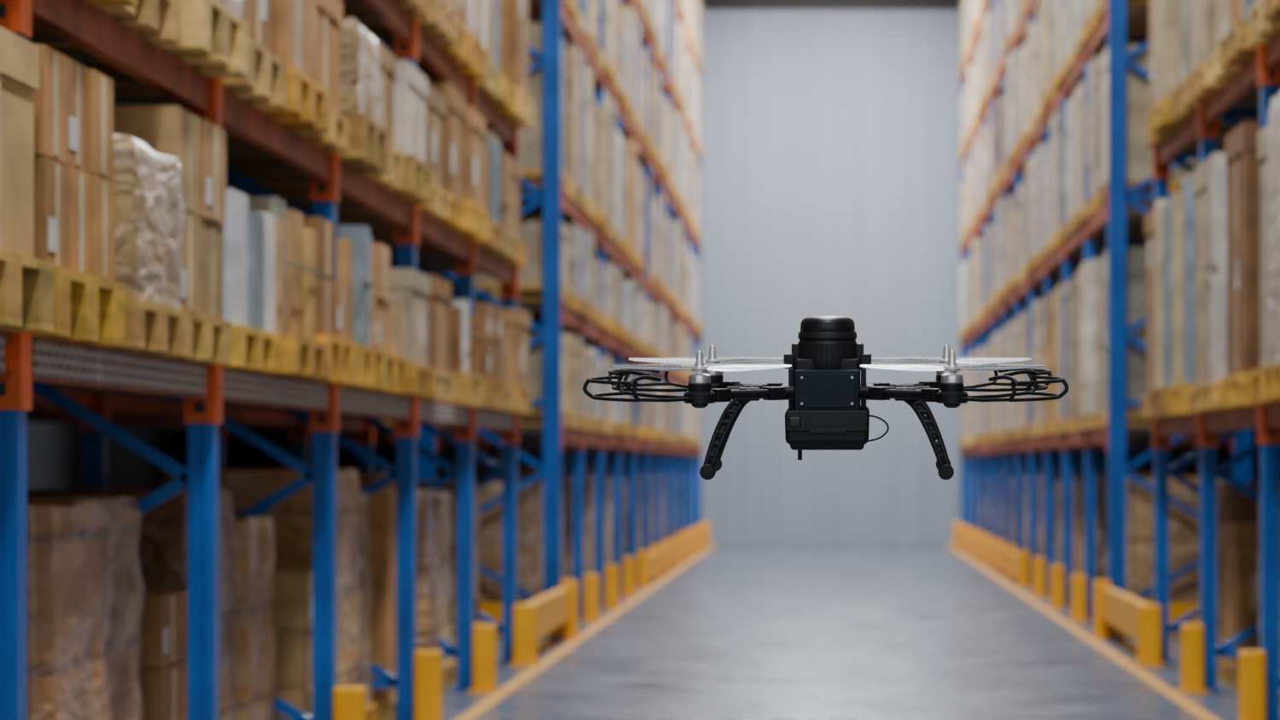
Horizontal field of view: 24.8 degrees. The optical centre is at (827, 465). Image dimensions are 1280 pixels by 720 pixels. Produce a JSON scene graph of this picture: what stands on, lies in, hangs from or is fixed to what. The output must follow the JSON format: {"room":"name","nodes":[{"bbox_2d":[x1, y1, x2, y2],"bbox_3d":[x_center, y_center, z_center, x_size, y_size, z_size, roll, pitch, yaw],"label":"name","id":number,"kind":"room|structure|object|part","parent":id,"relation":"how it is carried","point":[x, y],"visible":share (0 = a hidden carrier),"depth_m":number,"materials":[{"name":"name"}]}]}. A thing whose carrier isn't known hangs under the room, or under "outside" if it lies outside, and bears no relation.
{"room":"warehouse aisle","nodes":[
{"label":"warehouse aisle","id":0,"kind":"room"},
{"bbox_2d":[27,421,457,490],"bbox_3d":[-6.950,-4.100,23.600,0.100,11.200,63.200,0,0,0],"label":"wall","id":1,"kind":"structure","parent":0,"point":[54,450],"depth_m":29.05,"materials":[{"name":"grey paint"}]},
{"bbox_2d":[582,316,1068,480],"bbox_3d":[0.000,-0.117,5.064,0.811,0.285,0.730,0,0,1],"label":"drone","id":2,"kind":"object","parent":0,"point":[824,391],"visible":1,"depth_m":4.99,"materials":[{"name":"black plastic"}]},
{"bbox_3d":[-0.215,-0.114,4.880,0.054,0.020,0.054,0,4,1],"label":"motor mount","id":3,"kind":"part","parent":2,"relation":"part of","materials":[{"name":"black plastic"}]},
{"bbox_3d":[-0.215,-0.131,4.879,0.039,0.014,0.039,0,4,1],"label":"motor","id":4,"kind":"part","parent":2,"relation":"part of","materials":[{"name":"black plastic"}]},
{"bbox_3d":[-0.209,-0.139,5.259,0.054,0.020,0.054,0,4,1],"label":"motor mount","id":5,"kind":"part","parent":2,"relation":"part of","materials":[{"name":"black plastic"}]},
{"bbox_3d":[-0.209,-0.156,5.258,0.039,0.014,0.039,0,4,1],"label":"motor","id":6,"kind":"part","parent":2,"relation":"part of","materials":[{"name":"black plastic"}]},
{"bbox_3d":[-0.178,-0.059,4.994,0.073,0.130,0.049,0,4,1],"label":"leg rail","id":7,"kind":"part","parent":2,"relation":"part of","materials":[{"name":"black plastic"}]},
{"bbox_3d":[-0.169,-0.057,4.994,0.089,0.129,0.010,0,0,-22],"label":"leg plate","id":8,"kind":"part","parent":2,"relation":"part of","materials":[{"name":"black plastic"}]},
{"bbox_3d":[-0.165,-0.057,4.993,0.082,0.131,0.049,0,4,1],"label":"leg rail","id":9,"kind":"part","parent":2,"relation":"part of","materials":[{"name":"black plastic"}]},
{"bbox_3d":[-0.163,-0.068,5.151,0.096,0.128,0.015,0,0,34],"label":"leg rail","id":10,"kind":"part","parent":2,"relation":"part of","materials":[{"name":"black plastic"}]},
{"bbox_3d":[-0.129,-0.137,5.193,0.208,0.024,0.016,0,0,40],"label":"arm","id":11,"kind":"part","parent":2,"relation":"part of"},
{"bbox_3d":[-0.133,-0.120,4.944,0.208,0.024,0.016,0,0,-38],"label":"arm","id":12,"kind":"part","parent":2,"relation":"part of"},
{"bbox_3d":[-0.063,-0.135,5.066,0.009,0.070,0.100,0,4,1],"label":"plate","id":13,"kind":"part","parent":2,"relation":"part of","materials":[{"name":"grey metal"}]},
{"bbox_3d":[0.000,-0.120,5.077,0.161,0.005,0.160,0,4,1],"label":"hub plate","id":14,"kind":"part","parent":2,"relation":"part of","materials":[{"name":"black plastic"}]},
{"bbox_3d":[0.000,-0.138,5.075,0.161,0.005,0.160,0,4,1],"label":"hub plate","id":15,"kind":"part","parent":2,"relation":"part of","materials":[{"name":"black plastic"}]},
{"bbox_3d":[-0.001,-0.127,4.990,0.098,0.058,0.003,0,4,1],"label":"panel","id":16,"kind":"part","parent":2,"relation":"part of","materials":[{"name":"black plastic"}]},
{"bbox_2d":[790,444,864,449],"bbox_3d":[0.000,-0.039,5.072,0.129,0.016,0.158,0,4,1],"label":"tray","id":17,"kind":"object","parent":2,"relation":"on","point":[793,446],"depth_m":4.99,"materials":[{"name":"black plastic"}]},
{"bbox_3d":[0.063,-0.135,5.064,0.009,0.070,0.100,0,4,1],"label":"plate","id":18,"kind":"part","parent":2,"relation":"part of","materials":[{"name":"grey metal"}]},
{"bbox_3d":[0.129,-0.120,4.939,0.208,0.024,0.016,0,0,40],"label":"arm","id":19,"kind":"part","parent":2,"relation":"part of"},
{"bbox_3d":[0.133,-0.137,5.188,0.208,0.024,0.016,0,0,-38],"label":"arm","id":20,"kind":"part","parent":2,"relation":"part of"},
{"bbox_3d":[0.162,-0.057,4.988,0.082,0.131,0.049,0,4,1],"label":"leg rail","id":21,"kind":"part","parent":2,"relation":"part of","materials":[{"name":"black plastic"}]},
{"bbox_3d":[0.166,-0.057,4.986,0.084,0.127,0.040,0,4,1],"label":"leg plate","id":22,"kind":"part","parent":2,"relation":"part of","materials":[{"name":"black plastic"}]},
{"bbox_3d":[0.175,-0.059,4.987,0.073,0.130,0.049,0,4,1],"label":"leg rail","id":23,"kind":"part","parent":2,"relation":"part of","materials":[{"name":"black plastic"}]},
{"bbox_3d":[0.215,-0.156,5.251,0.039,0.014,0.039,0,4,1],"label":"motor","id":24,"kind":"part","parent":2,"relation":"part of","materials":[{"name":"black metal"}]},
{"bbox_3d":[0.209,-0.114,4.873,0.054,0.020,0.054,0,4,1],"label":"motor mount","id":25,"kind":"part","parent":2,"relation":"part of","materials":[{"name":"black plastic"}]},
{"bbox_3d":[0.209,-0.131,4.872,0.039,0.014,0.039,0,4,1],"label":"motor","id":26,"kind":"part","parent":2,"relation":"part of","materials":[{"name":"black plastic"}]},
{"bbox_2d":[473,7,1192,544],"bbox_3d":[0.000,-4.100,54.797,13.800,11.200,0.106,0,0,0],"label":"wall","id":27,"kind":"structure","parent":0,"point":[831,136],"depth_m":54.74,"materials":[{"name":"grey metal"}]},
{"bbox_2d":[701,0,960,7],"bbox_3d":[0.000,-8.760,54.600,13.600,0.280,0.200,0,0,0],"label":"trim","id":28,"kind":"structure","parent":27,"relation":"attached to","point":[706,3],"depth_m":54.50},
{"bbox_2d":[442,544,1238,719],"bbox_3d":[0.000,1.548,23.600,14.000,0.103,63.200,0,0,0],"label":"floor","id":29,"kind":"structure","parent":0,"point":[741,631],"depth_m":22.92,"materials":[{"name":"concrete"}]},
{"bbox_2d":[0,0,518,719],"bbox_3d":[-3.502,-1.900,12.550,2.365,6.800,19.060,0,0,0],"label":"rack","id":30,"kind":"object","parent":29,"relation":"on","point":[101,391],"visible":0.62,"depth_m":13.84,"materials":[{"name":"blue metal"}]},
{"bbox_2d":[0,0,532,719],"bbox_3d":[-3.461,-1.438,12.547,2.498,5.873,18.762,0,0,0],"label":"wooden pallets","id":31,"kind":"object","parent":30,"relation":"on","point":[40,298],"visible":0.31,"depth_m":12.13,"materials":[{"name":"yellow wood"}]},
{"bbox_2d":[332,686,366,719],"bbox_3d":[-2.270,1.278,13.755,0.210,0.445,0.160,0,0,0],"label":"post","id":32,"kind":"object","parent":29,"relation":"on","point":[349,702],"visible":1,"depth_m":13.71,"materials":[{"name":"yellow metal"}]},
{"bbox_2d":[413,650,442,719],"bbox_3d":[-2.270,1.278,16.455,0.210,0.445,0.160,0,0,0],"label":"post","id":33,"kind":"object","parent":29,"relation":"on","point":[427,664],"visible":1,"depth_m":16.41,"materials":[{"name":"yellow metal"}]},
{"bbox_2d":[466,624,500,692],"bbox_3d":[-2.270,1.278,19.155,0.210,0.445,0.160,0,0,0],"label":"post","id":34,"kind":"object","parent":29,"relation":"on","point":[483,636],"visible":1,"depth_m":19.10,"materials":[{"name":"yellow metal"}]},
{"bbox_2d":[311,0,701,636],"bbox_3d":[-3.502,-3.650,39.755,2.365,10.300,28.870,0,0,0],"label":"rack","id":35,"kind":"object","parent":29,"relation":"on","point":[553,442],"visible":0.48,"depth_m":30.57,"materials":[{"name":"blue metal"}]},
{"bbox_2d":[374,0,703,575],"bbox_3d":[-3.510,-2.958,39.755,2.400,8.915,28.580,0,0,0],"label":"wooden pallets","id":36,"kind":"object","parent":35,"relation":"on","point":[528,293],"visible":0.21,"depth_m":31.88,"materials":[{"name":"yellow wood"}]},
{"bbox_2d":[477,580,581,666],"bbox_3d":[-2.825,1.250,23.410,1.389,0.500,3.510,0,0,0],"label":"guard rail","id":37,"kind":"object","parent":29,"relation":"on","point":[555,613],"visible":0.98,"depth_m":23.12,"materials":[{"name":"yellow metal"}]},
{"bbox_2d":[579,574,603,622],"bbox_3d":[-2.270,1.278,27.865,0.210,0.445,0.160,0,0,0],"label":"post","id":38,"kind":"object","parent":29,"relation":"on","point":[591,582],"visible":1,"depth_m":27.82,"materials":[{"name":"yellow metal"}]},
{"bbox_2d":[600,564,622,608],"bbox_3d":[-2.270,1.278,30.475,0.210,0.445,0.160,0,0,0],"label":"post","id":39,"kind":"object","parent":29,"relation":"on","point":[611,572],"visible":1,"depth_m":30.42,"materials":[{"name":"yellow metal"}]},
{"bbox_2d":[618,557,638,597],"bbox_3d":[-2.270,1.278,33.085,0.210,0.445,0.160,0,0,0],"label":"post","id":40,"kind":"object","parent":29,"relation":"on","point":[628,563],"visible":1,"depth_m":33.03,"materials":[{"name":"yellow metal"}]},
{"bbox_2d":[635,521,710,587],"bbox_3d":[-2.270,1.278,44.830,0.210,0.445,18.430,0,0,0],"label":"barrier","id":41,"kind":"object","parent":29,"relation":"on","point":[661,558],"visible":0.99,"depth_m":40.87,"materials":[{"name":"yellow metal"}]},
{"bbox_2d":[951,521,1032,587],"bbox_3d":[2.410,1.278,44.830,0.210,0.445,18.430,0,0,0],"label":"barrier","id":42,"kind":"object","parent":29,"relation":"on","point":[1005,558],"visible":0.99,"depth_m":40.87,"materials":[{"name":"yellow metal"}]},
{"bbox_2d":[1029,557,1048,597],"bbox_3d":[2.410,1.278,33.085,0.210,0.445,0.160,0,0,0],"label":"post","id":43,"kind":"object","parent":29,"relation":"on","point":[1038,563],"visible":1,"depth_m":33.03,"materials":[{"name":"yellow metal"}]},
{"bbox_2d":[1046,564,1067,608],"bbox_3d":[2.410,1.278,30.475,0.210,0.445,0.160,0,0,0],"label":"post","id":44,"kind":"object","parent":29,"relation":"on","point":[1056,572],"visible":1,"depth_m":30.42,"materials":[{"name":"yellow metal"}]},
{"bbox_2d":[1066,574,1090,622],"bbox_3d":[2.410,1.278,27.865,0.210,0.445,0.160,0,0,0],"label":"post","id":45,"kind":"object","parent":29,"relation":"on","point":[1078,582],"visible":1,"depth_m":27.82,"materials":[{"name":"yellow metal"}]},
{"bbox_2d":[960,0,1257,636],"bbox_3d":[3.623,-3.650,39.755,2.365,10.300,28.870,0,0,0],"label":"rack","id":46,"kind":"object","parent":29,"relation":"on","point":[1081,246],"visible":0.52,"depth_m":30.57,"materials":[{"name":"blue metal"}]},
{"bbox_2d":[958,0,1181,446],"bbox_3d":[3.630,-2.958,39.755,2.400,8.915,28.577,0,0,0],"label":"wooden pallets","id":47,"kind":"object","parent":46,"relation":"on","point":[1133,420],"visible":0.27,"depth_m":32.68,"materials":[{"name":"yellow wood"}]},
{"bbox_2d":[1089,580,1199,666],"bbox_3d":[2.964,1.250,23.410,1.391,0.500,3.510,0,0,0],"label":"guard rail","id":48,"kind":"object","parent":29,"relation":"on","point":[1115,612],"visible":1,"depth_m":23.36,"materials":[{"name":"yellow metal"}]},
{"bbox_2d":[1175,624,1210,692],"bbox_3d":[2.410,1.278,19.155,0.210,0.445,0.160,0,0,0],"label":"post","id":49,"kind":"object","parent":29,"relation":"on","point":[1191,636],"visible":1,"depth_m":19.10,"materials":[{"name":"yellow metal"}]},
{"bbox_2d":[1152,30,1279,719],"bbox_3d":[3.623,-1.900,12.550,2.365,6.800,19.060,0,0,0],"label":"rack","id":50,"kind":"object","parent":29,"relation":"on","point":[1262,70],"visible":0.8,"depth_m":19.25,"materials":[{"name":"blue metal"}]},
{"bbox_2d":[1140,0,1279,689],"bbox_3d":[3.580,-1.412,12.549,2.500,5.822,18.749,0,0,0],"label":"wooden pallets","id":51,"kind":"object","parent":50,"relation":"on","point":[1240,43],"visible":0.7,"depth_m":18.19,"materials":[{"name":"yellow wood"}]},
{"bbox_2d":[1238,650,1266,719],"bbox_3d":[2.410,1.278,16.455,0.210,0.445,0.160,0,0,0],"label":"post","id":52,"kind":"object","parent":29,"relation":"on","point":[1252,664],"visible":1,"depth_m":16.41,"materials":[{"name":"yellow metal"}]},
{"bbox_2d":[1192,447,1259,475],"bbox_3d":[6.950,-4.100,23.600,0.100,11.200,63.200,0,0,0],"label":"wall","id":53,"kind":"structure","parent":0,"point":[1224,454],"depth_m":50.08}
]}

